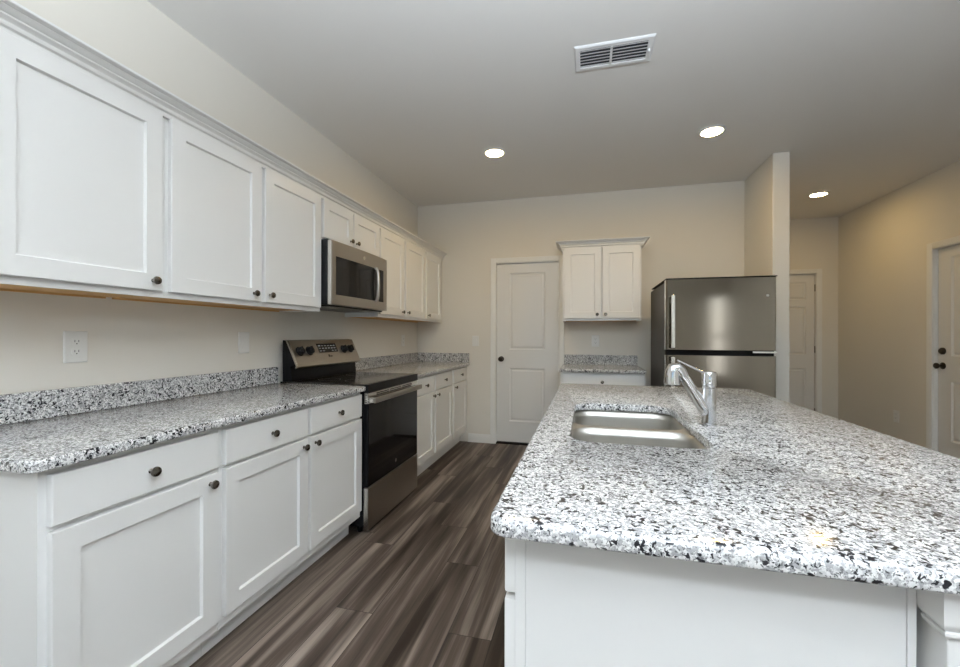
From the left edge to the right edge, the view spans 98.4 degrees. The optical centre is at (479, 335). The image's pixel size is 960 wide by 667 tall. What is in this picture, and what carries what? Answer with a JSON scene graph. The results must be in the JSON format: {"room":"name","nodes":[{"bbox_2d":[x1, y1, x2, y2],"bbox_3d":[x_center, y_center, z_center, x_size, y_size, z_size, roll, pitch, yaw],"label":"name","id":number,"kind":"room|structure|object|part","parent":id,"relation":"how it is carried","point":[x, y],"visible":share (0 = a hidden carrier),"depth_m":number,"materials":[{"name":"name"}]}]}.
{"room":"kitchen","nodes":[
{"label":"kitchen","id":0,"kind":"room"},
{"bbox_2d":[0,0,417,394],"bbox_3d":[-1.784,-0.154,1.127,0.120,2.749,8.120,0,0,14],"label":"wall","id":1,"kind":"structure","parent":0,"point":[128,341],"depth_m":2.03,"materials":[{"name":"white paint"}]},
{"bbox_2d":[63,331,87,362],"bbox_3d":[-1.588,0.046,1.630,0.008,0.124,0.079,0,0,14],"label":"wall outlet","id":2,"kind":"object","parent":1,"relation":"attached to","point":[75,343],"visible":1,"depth_m":1.62,"materials":[{"name":"white plastic"}]},
{"bbox_2d":[71,339,81,344],"bbox_3d":[-1.586,0.026,1.629,0.002,0.025,0.034,0,0,14],"label":"receptacle","id":3,"kind":"object","parent":2,"relation":"attached to","point":[73,341],"depth_m":1.63,"materials":[{"name":"grey plastic"}]},
{"bbox_2d":[71,349,81,354],"bbox_3d":[-1.586,0.065,1.629,0.002,0.025,0.034,0,0,14],"label":"receptacle","id":4,"kind":"object","parent":2,"relation":"attached to","point":[73,351],"depth_m":1.63,"materials":[{"name":"grey plastic"}]},
{"bbox_2d":[0,29,163,298],"bbox_3d":[-1.458,-0.521,1.433,0.353,0.740,0.542,0,0,14],"label":"upper cabinet","id":5,"kind":"object","parent":1,"relation":"attached to","point":[82,159],"visible":1,"depth_m":1.37,"materials":[{"name":"white paint"}]},
{"bbox_3d":[-1.623,-0.156,1.475,0.014,0.007,0.511,0,0,14],"label":"hanging rail","id":6,"kind":"part","parent":5,"relation":"part of","materials":[{"name":"wood"}]},
{"bbox_3d":[-1.250,-0.211,1.598,0.030,0.032,0.032,0,0,14],"label":"knob","id":7,"kind":"part","parent":5,"relation":"part of","materials":[{"name":"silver metal"}]},
{"bbox_2d":[0,367,277,424],"bbox_3d":[-1.506,0.255,1.921,0.020,0.103,1.568,0,0,14],"label":"backsplash","id":8,"kind":"structure","parent":1,"relation":"attached to","point":[34,405],"depth_m":1.76,"materials":[{"name":"stone"}]},
{"bbox_2d":[112,118,320,311],"bbox_3d":[-1.266,-0.520,2.182,0.353,0.740,1.004,0,0,14],"label":"upper cabinet","id":9,"kind":"object","parent":1,"relation":"attached to","point":[239,234],"visible":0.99,"depth_m":1.99,"materials":[{"name":"white paint"}]},
{"bbox_3d":[-1.431,-0.155,2.224,0.014,0.007,0.973,0,0,14],"label":"hanging rail","id":10,"kind":"part","parent":9,"relation":"part of","materials":[{"name":"wood"}]},
{"bbox_3d":[-1.195,-0.525,1.908,0.020,0.701,0.478,0,0,14],"label":"door","id":11,"kind":"part","parent":9,"relation":"part of","materials":[{"name":"white paint"}]},
{"bbox_2d":[0,0,446,260],"bbox_3d":[-1.048,-0.909,2.990,0.370,0.079,3.902,0,0,14],"label":"crown molding","id":12,"kind":"structure","parent":9,"relation":"attached to","point":[16,19],"depth_m":1.62,"materials":[{"name":"white paint"}]},
{"bbox_3d":[-1.125,-0.211,2.085,0.030,0.032,0.032,0,0,14],"label":"knob","id":13,"kind":"part","parent":9,"relation":"part of","materials":[{"name":"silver metal"}]},
{"bbox_3d":[-1.098,-0.211,2.190,0.030,0.032,0.032,0,0,14],"label":"knob","id":14,"kind":"part","parent":9,"relation":"part of","materials":[{"name":"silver metal"}]},
{"bbox_3d":[-1.070,-0.524,2.393,0.020,0.701,0.470,0,0,14],"label":"door","id":15,"kind":"part","parent":9,"relation":"part of","materials":[{"name":"white paint"}]},
{"bbox_2d":[238,332,248,352],"bbox_3d":[-1.381,0.043,2.431,0.011,0.124,0.079,0,0,14],"label":"light switch","id":16,"kind":"object","parent":1,"relation":"attached to","point":[243,337],"visible":1,"depth_m":2.42,"materials":[{"name":"white plastic"}]},
{"bbox_2d":[321,198,378,256],"bbox_3d":[-1.046,-0.752,3.035,0.353,0.276,0.754,0,0,14],"label":"upper cabinet","id":17,"kind":"object","parent":1,"relation":"attached to","point":[338,224],"visible":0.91,"depth_m":2.92,"materials":[{"name":"white paint"}]},
{"bbox_3d":[-0.962,-0.751,2.814,0.020,0.247,0.345,0,0,14],"label":"door","id":18,"kind":"part","parent":17,"relation":"part of","materials":[{"name":"white paint"}]},
{"bbox_2d":[320,239,386,312],"bbox_3d":[-1.005,-0.398,3.022,0.439,0.428,0.754,0,0,14],"label":"microwave","id":19,"kind":"object","parent":17,"relation":"attached to","point":[353,280],"visible":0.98,"depth_m":2.83,"materials":[{"name":"silver metal"}]},
{"bbox_3d":[-0.774,-0.380,3.127,0.044,0.273,0.025,0,0,14],"label":"door handle","id":20,"kind":"part","parent":19,"relation":"part of","materials":[{"name":"silver metal"}]},
{"bbox_3d":[-0.869,-0.751,3.173,0.020,0.247,0.377,0,0,14],"label":"door","id":21,"kind":"part","parent":17,"relation":"part of","materials":[{"name":"white paint"}]},
{"bbox_2d":[345,228,424,320],"bbox_3d":[-0.829,-0.519,3.882,0.353,0.740,0.994,0,0,14],"label":"upper cabinet","id":22,"kind":"object","parent":1,"relation":"attached to","point":[405,261],"visible":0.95,"depth_m":3.77,"materials":[{"name":"white paint"}]},
{"bbox_3d":[-0.994,-0.154,3.924,0.014,0.007,0.963,0,0,14],"label":"hanging rail","id":23,"kind":"part","parent":22,"relation":"part of","materials":[{"name":"wood"}]},
{"bbox_3d":[-0.762,-0.524,3.594,0.020,0.701,0.444,0,0,14],"label":"door","id":24,"kind":"part","parent":22,"relation":"part of","materials":[{"name":"white paint"}]},
{"bbox_3d":[-0.638,-0.523,4.078,0.020,0.701,0.465,0,0,14],"label":"door","id":25,"kind":"part","parent":22,"relation":"part of","materials":[{"name":"white paint"}]},
{"bbox_2d":[355,353,417,370],"bbox_3d":[-0.927,0.257,4.177,0.020,0.103,1.542,0,0,14],"label":"backsplash","id":26,"kind":"structure","parent":1,"relation":"attached to","point":[380,361],"depth_m":4.09,"materials":[{"name":"stone"}]},
{"bbox_2d":[401,335,404,345],"bbox_3d":[-0.841,0.058,4.540,0.008,0.124,0.079,0,0,14],"label":"wall outlet","id":27,"kind":"object","parent":1,"relation":"attached to","point":[402,336],"visible":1,"depth_m":4.53,"materials":[{"name":"white plastic"}]},
{"bbox_2d":[398,252,441,322],"bbox_3d":[-0.639,-0.519,4.623,0.353,0.740,0.534,0,0,14],"label":"upper cabinet","id":28,"kind":"object","parent":1,"relation":"attached to","point":[433,265],"visible":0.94,"depth_m":4.55,"materials":[{"name":"white paint"}]},
{"bbox_3d":[-0.512,-0.523,4.566,0.020,0.701,0.430,0,0,14],"label":"door","id":29,"kind":"part","parent":28,"relation":"part of","materials":[{"name":"white paint"}]},
{"bbox_2d":[189,441,526,666],"bbox_3d":[0.923,1.277,1.244,5.372,0.100,9.993,0,0,14],"label":"floor","id":30,"kind":"structure","parent":0,"point":[424,586],"depth_m":1.96,"materials":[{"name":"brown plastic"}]},
{"bbox_2d":[0,428,219,666],"bbox_3d":[-1.319,0.781,1.369,0.656,0.882,0.529,0,0,14],"label":"base cabinet","id":31,"kind":"object","parent":30,"relation":"on","point":[110,560],"visible":0.96,"depth_m":1.20,"materials":[{"name":"white paint"}]},
{"bbox_3d":[-1.039,0.785,1.298,0.020,0.558,0.494,0,0,14],"label":"door","id":32,"kind":"part","parent":31,"relation":"part of","materials":[{"name":"white paint"}]},
{"bbox_3d":[-1.038,0.425,1.298,0.020,0.133,0.494,0,0,14],"label":"drawer","id":33,"kind":"part","parent":31,"relation":"part of","materials":[{"name":"white paint"}]},
{"bbox_3d":[-1.015,0.425,1.292,0.030,0.032,0.032,0,0,14],"label":"knob","id":34,"kind":"part","parent":31,"relation":"part of","materials":[{"name":"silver metal"}]},
{"bbox_3d":[-0.962,0.539,1.497,0.030,0.032,0.032,0,0,14],"label":"knob","id":35,"kind":"part","parent":31,"relation":"part of","materials":[{"name":"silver metal"}]},
{"bbox_2d":[201,392,361,655],"bbox_3d":[-1.128,0.781,2.114,0.656,0.882,1.008,0,0,14],"label":"base cabinet","id":36,"kind":"object","parent":30,"relation":"on","point":[290,487],"visible":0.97,"depth_m":1.86,"materials":[{"name":"white paint"}]},
{"bbox_2d":[0,367,364,473],"bbox_3d":[-1.204,0.272,1.843,0.646,0.134,1.570,0,0,14],"label":"countertop","id":37,"kind":"structure","parent":36,"relation":"on","point":[44,430],"depth_m":1.58,"materials":[{"name":"stone"}]},
{"bbox_3d":[-0.909,0.425,1.801,0.020,0.133,0.479,0,0,14],"label":"drawer","id":38,"kind":"part","parent":36,"relation":"part of","materials":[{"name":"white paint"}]},
{"bbox_3d":[-0.910,0.785,1.801,0.020,0.558,0.479,0,0,14],"label":"door","id":39,"kind":"part","parent":36,"relation":"part of","materials":[{"name":"white paint"}]},
{"bbox_3d":[-0.886,0.425,1.795,0.030,0.032,0.032,0,0,14],"label":"knob","id":40,"kind":"part","parent":36,"relation":"part of","materials":[{"name":"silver metal"}]},
{"bbox_3d":[-0.835,0.540,1.993,0.030,0.032,0.032,0,0,14],"label":"knob","id":41,"kind":"part","parent":36,"relation":"part of","materials":[{"name":"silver metal"}]},
{"bbox_3d":[-0.813,0.540,2.080,0.030,0.032,0.032,0,0,14],"label":"knob","id":42,"kind":"part","parent":36,"relation":"part of","materials":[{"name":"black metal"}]},
{"bbox_3d":[-0.785,0.425,2.285,0.020,0.133,0.480,0,0,14],"label":"drawer","id":43,"kind":"part","parent":36,"relation":"part of","materials":[{"name":"white paint"}]},
{"bbox_3d":[-0.786,0.786,2.285,0.020,0.558,0.480,0,0,14],"label":"door","id":44,"kind":"part","parent":36,"relation":"part of","materials":[{"name":"white paint"}]},
{"bbox_2d":[280,339,421,531],"bbox_3d":[-0.876,0.627,2.968,0.686,1.190,0.768,0,0,14],"label":"range","id":45,"kind":"object","parent":30,"relation":"on","point":[389,400],"visible":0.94,"depth_m":2.81,"materials":[{"name":"black metal"}]},
{"bbox_3d":[-1.205,0.115,2.663,0.076,0.159,0.013,0,0,14],"label":"trim","id":46,"kind":"part","parent":45,"relation":"part of","materials":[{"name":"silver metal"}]},
{"bbox_3d":[-1.181,0.106,2.733,0.048,0.063,0.066,0,0,14],"label":"control knob","id":47,"kind":"part","parent":45,"relation":"part of","materials":[{"name":"black plastic"}]},
{"bbox_3d":[-1.156,0.107,2.830,0.048,0.063,0.066,0,0,14],"label":"control knob","id":48,"kind":"part","parent":45,"relation":"part of","materials":[{"name":"black plastic"}]},
{"bbox_3d":[-1.117,0.125,3.030,0.094,0.182,0.768,0,0,14],"label":"control panel","id":49,"kind":"part","parent":45,"relation":"part of","materials":[{"name":"silver metal"}]},
{"bbox_3d":[-1.054,0.107,3.227,0.048,0.063,0.066,0,0,14],"label":"control knob","id":50,"kind":"part","parent":45,"relation":"part of","materials":[{"name":"black plastic"}]},
{"bbox_2d":[280,372,414,385],"bbox_3d":[-0.903,0.309,2.975,0.610,0.017,0.766,0,0,14],"label":"cooktop","id":51,"kind":"object","parent":45,"relation":"in","point":[333,378],"depth_m":2.88,"materials":[{"name":"grey glass"}]},
{"bbox_3d":[-1.032,0.107,3.314,0.048,0.063,0.066,0,0,14],"label":"control knob","id":52,"kind":"part","parent":45,"relation":"part of","materials":[{"name":"black plastic"}]},
{"bbox_3d":[-0.602,1.065,2.897,0.031,0.257,0.760,0,0,14],"label":"storage drawer","id":53,"kind":"part","parent":45,"relation":"part of","materials":[{"name":"silver metal"}]},
{"bbox_3d":[-0.604,0.642,2.897,0.026,0.578,0.758,0,0,14],"label":"oven door","id":54,"kind":"part","parent":45,"relation":"part of","materials":[{"name":"black glass"}]},
{"bbox_3d":[-0.596,0.326,2.896,0.022,0.050,0.765,0,0,14],"label":"rail","id":55,"kind":"part","parent":45,"relation":"part of","materials":[{"name":"silver metal"}]},
{"bbox_3d":[-0.589,0.675,2.897,0.002,0.504,0.748,0,0,14],"label":"door glass","id":56,"kind":"part","parent":45,"relation":"part of","materials":[{"name":"black glass"}]},
{"bbox_3d":[-0.551,0.400,2.884,0.016,0.034,0.742,0,0,14],"label":"oven handle","id":57,"kind":"part","parent":45,"relation":"part of","materials":[{"name":"silver metal"}]},
{"bbox_2d":[417,370,452,475],"bbox_3d":[-0.686,0.782,3.834,0.656,0.882,1.000,0,0,14],"label":"base cabinet","id":58,"kind":"object","parent":30,"relation":"on","point":[434,400],"visible":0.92,"depth_m":3.72,"materials":[{"name":"white paint"}]},
{"bbox_2d":[355,353,469,377],"bbox_3d":[-0.624,0.273,4.099,0.646,0.134,1.542,0,0,14],"label":"countertop","id":59,"kind":"structure","parent":58,"relation":"on","point":[422,364],"depth_m":4.22,"materials":[{"name":"stone"}]},
{"bbox_3d":[-0.469,0.426,3.517,0.020,0.133,0.427,0,0,14],"label":"drawer","id":60,"kind":"part","parent":58,"relation":"part of","materials":[{"name":"white paint"}]},
{"bbox_3d":[-0.470,0.786,3.517,0.020,0.558,0.427,0,0,14],"label":"door","id":61,"kind":"part","parent":58,"relation":"part of","materials":[{"name":"white paint"}]},
{"bbox_3d":[-0.349,0.787,3.989,0.020,0.558,0.478,0,0,14],"label":"door","id":62,"kind":"part","parent":58,"relation":"part of","materials":[{"name":"white paint"}]},
{"bbox_3d":[-0.348,0.426,3.989,0.020,0.133,0.478,0,0,14],"label":"drawer","id":63,"kind":"part","parent":58,"relation":"part of","materials":[{"name":"white paint"}]},
{"bbox_2d":[444,366,466,453],"bbox_3d":[-0.494,0.783,4.581,0.656,0.882,0.542,0,0,14],"label":"base cabinet","id":64,"kind":"object","parent":30,"relation":"on","point":[459,400],"visible":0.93,"depth_m":4.48,"materials":[{"name":"white paint"}]},
{"bbox_3d":[-0.216,0.427,4.502,0.020,0.133,0.472,0,0,14],"label":"drawer","id":65,"kind":"part","parent":64,"relation":"part of","materials":[{"name":"white paint"}]},
{"bbox_3d":[-0.217,0.787,4.502,0.020,0.558,0.472,0,0,14],"label":"door","id":66,"kind":"part","parent":64,"relation":"part of","materials":[{"name":"white paint"}]},
{"bbox_2d":[561,372,644,385],"bbox_3d":[1.193,0.787,4.087,0.746,0.882,0.656,0,0,14],"label":"base cabinet","id":67,"kind":"object","parent":30,"relation":"on","point":[566,377],"visible":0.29,"depth_m":3.80,"materials":[{"name":"white paint"}]},
{"bbox_2d":[559,355,646,373],"bbox_3d":[1.193,0.278,4.095,0.767,0.134,0.646,0,0,14],"label":"countertop","id":68,"kind":"structure","parent":67,"relation":"on","point":[628,364],"depth_m":4.30,"materials":[{"name":"stone"}]},
{"bbox_2d":[505,410,916,666],"bbox_3d":[0.572,0.785,1.632,0.654,0.882,1.930,0,0,14],"label":"kitchen island","id":69,"kind":"object","parent":30,"relation":"on","point":[566,606],"visible":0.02,"depth_m":0.70,"materials":[{"name":"white paint"}]},
{"bbox_3d":[0.105,0.417,0.964,0.020,0.121,0.396,0,0,14],"label":"drawer","id":70,"kind":"part","parent":69,"relation":"part of","materials":[{"name":"white paint"}]},
{"bbox_3d":[0.104,0.779,0.964,0.020,0.575,0.396,0,0,14],"label":"door","id":71,"kind":"part","parent":69,"relation":"part of","materials":[{"name":"white paint"}]},
{"bbox_3d":[0.358,0.785,0.697,0.604,0.882,0.012,0,0,14],"label":"panel","id":72,"kind":"part","parent":69,"relation":"part of","materials":[{"name":"white paint"}]},
{"bbox_2d":[490,383,959,594],"bbox_3d":[0.795,0.328,1.567,1.089,0.032,2.066,0,0,14],"label":"island countertop","id":73,"kind":"structure","parent":69,"relation":"on","point":[778,485],"depth_m":0.82,"materials":[{"name":"stone"}]},
{"bbox_2d":[571,410,704,448],"bbox_3d":[0.547,0.442,1.524,0.460,0.194,0.777,0,0,14],"label":"sink","id":74,"kind":"object","parent":73,"relation":"in","point":[614,427],"visible":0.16,"depth_m":1.54,"materials":[{"name":"silver metal"}]},
{"bbox_2d":[574,410,683,433],"bbox_3d":[0.594,0.442,1.709,0.408,0.194,0.346,0,0,14],"label":"basin","id":75,"kind":"object","parent":74,"relation":"in","point":[645,421],"depth_m":1.86,"materials":[{"name":"silver metal"}]},
{"bbox_2d":[571,427,704,448],"bbox_3d":[0.500,0.442,1.342,0.408,0.194,0.355,0,0,14],"label":"basin","id":76,"kind":"object","parent":74,"relation":"in","point":[675,439],"depth_m":1.50,"materials":[{"name":"silver metal"}]},
{"bbox_2d":[664,360,717,425],"bbox_3d":[0.743,0.199,1.465,0.174,0.225,0.055,0,0,14],"label":"kitchen faucet","id":77,"kind":"object","parent":73,"relation":"on","point":[705,403],"visible":1,"depth_m":1.44,"materials":[{"name":"silver metal"}]},
{"bbox_3d":[0.746,0.112,1.464,0.093,0.052,0.017,0,0,14],"label":"lever","id":78,"kind":"part","parent":77,"relation":"part of","materials":[{"name":"silver metal"}]},
{"bbox_3d":[0.755,0.204,1.461,0.121,0.162,0.043,0,0,14],"label":"spout","id":79,"kind":"part","parent":77,"relation":"part of","materials":[{"name":"silver metal"}]},
{"bbox_2d":[651,275,776,397],"bbox_3d":[1.936,0.391,3.557,0.768,1.676,0.882,0,0,14],"label":"refrigerator","id":80,"kind":"object","parent":30,"relation":"on","point":[725,326],"visible":0.55,"depth_m":3.19,"materials":[{"name":"grey metal"}]},
{"bbox_3d":[1.481,-0.162,3.318,0.002,0.552,0.044,0,0,14],"label":"edge trim","id":81,"kind":"part","parent":80,"relation":"part of","materials":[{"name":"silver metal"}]},
{"bbox_3d":[1.502,-0.104,3.223,0.030,0.415,0.018,0,0,14],"label":"freezer handle","id":82,"kind":"part","parent":80,"relation":"part of","materials":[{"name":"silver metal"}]},
{"bbox_3d":[1.849,0.638,3.216,0.765,0.962,0.066,0,0,14],"label":"fridge door","id":83,"kind":"part","parent":80,"relation":"part of","materials":[{"name":"silver metal"}]},
{"bbox_3d":[1.851,-0.161,3.216,0.765,0.556,0.066,0,0,14],"label":"freezer door","id":84,"kind":"part","parent":80,"relation":"part of","materials":[{"name":"silver metal"}]},
{"bbox_2d":[147,0,959,219],"bbox_3d":[0.930,-1.572,1.244,5.372,0.100,9.993,0,0,14],"label":"ceiling","id":85,"kind":"structure","parent":0,"point":[862,96],"depth_m":2.52,"materials":[{"name":"white paint"}]},
{"bbox_2d":[483,147,505,157],"bbox_3d":[0.121,-1.519,3.456,0.188,0.010,0.188,0,0,14],"label":"recessed light","id":86,"kind":"object","parent":85,"relation":"in","point":[494,152],"visible":1,"depth_m":3.44,"materials":[{"name":"white paint"}]},
{"bbox_2d":[574,33,655,71],"bbox_3d":[0.719,-1.511,2.241,0.404,0.022,0.210,0,0,14],"label":"ceiling vent","id":87,"kind":"object","parent":85,"relation":"in","point":[637,49],"visible":1,"depth_m":2.23,"materials":[{"name":"white metal"}]},
{"bbox_2d":[698,125,726,137],"bbox_3d":[1.726,-1.515,3.085,0.188,0.010,0.188,0,0,14],"label":"recessed light","id":88,"kind":"object","parent":85,"relation":"in","point":[714,130],"visible":1,"depth_m":3.07,"materials":[{"name":"white paint"}]},
{"bbox_2d":[807,191,829,196],"bbox_3d":[3.634,-1.510,4.450,0.188,0.010,0.188,0,0,14],"label":"recessed light","id":89,"kind":"object","parent":85,"relation":"in","point":[821,193],"visible":1,"depth_m":4.44,"materials":[{"name":"white paint"}]},
{"bbox_2d":[417,181,744,441],"bbox_3d":[0.940,-0.148,4.558,3.450,2.749,0.120,0,0,14],"label":"wall","id":90,"kind":"structure","parent":0,"point":[698,230],"depth_m":4.48,"materials":[{"name":"white paint"}]},
{"bbox_2d":[418,353,468,361],"bbox_3d":[-0.426,0.258,4.834,0.624,0.103,0.020,0,0,14],"label":"backsplash","id":91,"kind":"structure","parent":90,"relation":"attached to","point":[432,357],"depth_m":4.82,"materials":[{"name":"stone"}]},
{"bbox_2d":[472,336,478,345],"bbox_3d":[-0.052,0.067,4.744,0.079,0.118,0.011,0,0,14],"label":"light switch","id":92,"kind":"object","parent":90,"relation":"attached to","point":[475,339],"visible":1,"depth_m":4.74,"materials":[{"name":"white plastic"}]},
{"bbox_2d":[468,433,489,442],"bbox_3d":[1.228,1.179,4.414,2.814,0.098,0.014,0,0,14],"label":"baseboard","id":93,"kind":"structure","parent":90,"relation":"attached to","point":[472,437],"depth_m":4.73,"materials":[{"name":"white paint"}]},
{"bbox_2d":[496,441,528,445],"bbox_3d":[0.525,1.220,4.643,0.692,0.012,0.071,0,0,14],"label":"trim","id":94,"kind":"structure","parent":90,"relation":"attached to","point":[498,442],"depth_m":4.67,"materials":[{"name":"black"}]},
{"bbox_2d":[496,262,557,442],"bbox_3d":[0.518,0.199,4.609,0.687,2.003,0.101,0,0,14],"label":"door","id":95,"kind":"structure","parent":90,"relation":"in","point":[527,293],"depth_m":4.63,"materials":[{"name":"white paint"}]},
{"bbox_2d":[490,255,563,443],"bbox_3d":[0.529,0.179,4.649,0.816,2.093,0.128,0,0,14],"label":"trim","id":96,"kind":"structure","parent":90,"relation":"attached to","point":[538,259],"depth_m":4.68,"materials":[{"name":"white paint"}]},
{"bbox_2d":[592,335,598,346],"bbox_3d":[1.230,0.060,4.417,0.079,0.124,0.008,0,0,14],"label":"wall outlet","id":97,"kind":"object","parent":90,"relation":"attached to","point":[595,338],"visible":1,"depth_m":4.42,"materials":[{"name":"white plastic"}]},
{"bbox_2d":[564,355,637,364],"bbox_3d":[1.274,0.262,4.398,0.747,0.103,0.020,0,0,14],"label":"backsplash","id":98,"kind":"structure","parent":90,"relation":"attached to","point":[568,359],"depth_m":4.38,"materials":[{"name":"stone"}]},
{"bbox_2d":[555,236,649,321],"bbox_3d":[1.232,-0.544,4.228,0.888,0.799,0.370,0,0,14],"label":"upper cabinet","id":99,"kind":"object","parent":90,"relation":"attached to","point":[602,277],"visible":1,"depth_m":4.09,"materials":[{"name":"white paint"}]},
{"bbox_3d":[1.028,-0.519,4.148,0.356,0.701,0.020,0,0,14],"label":"door","id":100,"kind":"part","parent":99,"relation":"part of","materials":[{"name":"white paint"}]},
{"bbox_3d":[1.276,-0.149,4.401,0.720,0.007,0.014,0,0,14],"label":"hanging rail","id":101,"kind":"part","parent":99,"relation":"part of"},
{"bbox_3d":[1.233,-0.904,4.228,0.888,0.079,0.370,0,0,14],"label":"crown","id":102,"kind":"part","parent":99,"relation":"part of","materials":[{"name":"white paint"}]},
{"bbox_3d":[1.379,-0.519,4.058,0.349,0.701,0.020,0,0,14],"label":"door","id":103,"kind":"part","parent":99,"relation":"part of","materials":[{"name":"white paint"}]},
{"bbox_2d":[744,152,789,401],"bbox_3d":[2.787,-0.143,4.568,0.124,2.749,2.328,0,0,14],"label":"wall partition","id":104,"kind":"structure","parent":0,"point":[767,189],"depth_m":3.45,"materials":[{"name":"white paint"}]},
{"bbox_2d":[789,217,838,417],"bbox_3d":[3.877,-0.141,5.552,1.498,2.749,0.120,0,0,14],"label":"wall","id":105,"kind":"structure","parent":0,"point":[813,242],"depth_m":5.34,"materials":[{"name":"white paint"}]},
{"bbox_2d":[789,274,814,410],"bbox_3d":[3.994,0.210,5.501,0.764,2.008,0.049,0,0,14],"label":"door","id":106,"kind":"structure","parent":105,"relation":"in","point":[801,287],"depth_m":5.44,"materials":[{"name":"white paint"}]},
{"bbox_2d":[789,269,821,412],"bbox_3d":[3.993,0.188,5.508,0.886,2.093,0.128,0,0,14],"label":"trim","id":107,"kind":"structure","parent":105,"relation":"attached to","point":[818,272],"depth_m":5.35,"materials":[{"name":"white paint"}]},
{"bbox_2d":[838,160,959,447],"bbox_3d":[3.441,-0.142,0.598,0.120,2.749,9.693,0,0,14],"label":"wall","id":108,"kind":"structure","parent":0,"point":[882,242],"depth_m":4.41,"materials":[{"name":"white paint"}]},
{"bbox_2d":[926,235,959,451],"bbox_3d":[4.143,0.188,3.392,0.128,2.093,1.041,0,0,14],"label":"trim","id":109,"kind":"structure","parent":108,"relation":"attached to","point":[932,248],"depth_m":3.85,"materials":[{"name":"white paint"}]},
{"bbox_2d":[933,244,959,458],"bbox_3d":[4.112,0.210,3.400,0.101,2.008,0.913,0,0,14],"label":"door","id":110,"kind":"structure","parent":108,"relation":"in","point":[948,365],"depth_m":3.72,"materials":[{"name":"white paint"}]},
{"bbox_3d":[4.194,0.280,3.791,0.066,0.062,0.062,0,0,14],"label":"knob","id":111,"kind":"part","parent":110,"relation":"part of","materials":[{"name":"brown metal"}]},
{"bbox_2d":[916,590,959,666],"bbox_3d":[0.951,0.786,1.510,0.143,0.882,1.978,0,0,14],"label":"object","id":112,"kind":"structure","parent":0,"point":[938,614],"depth_m":0.59,"materials":[{"name":"white paint"}]}
]}

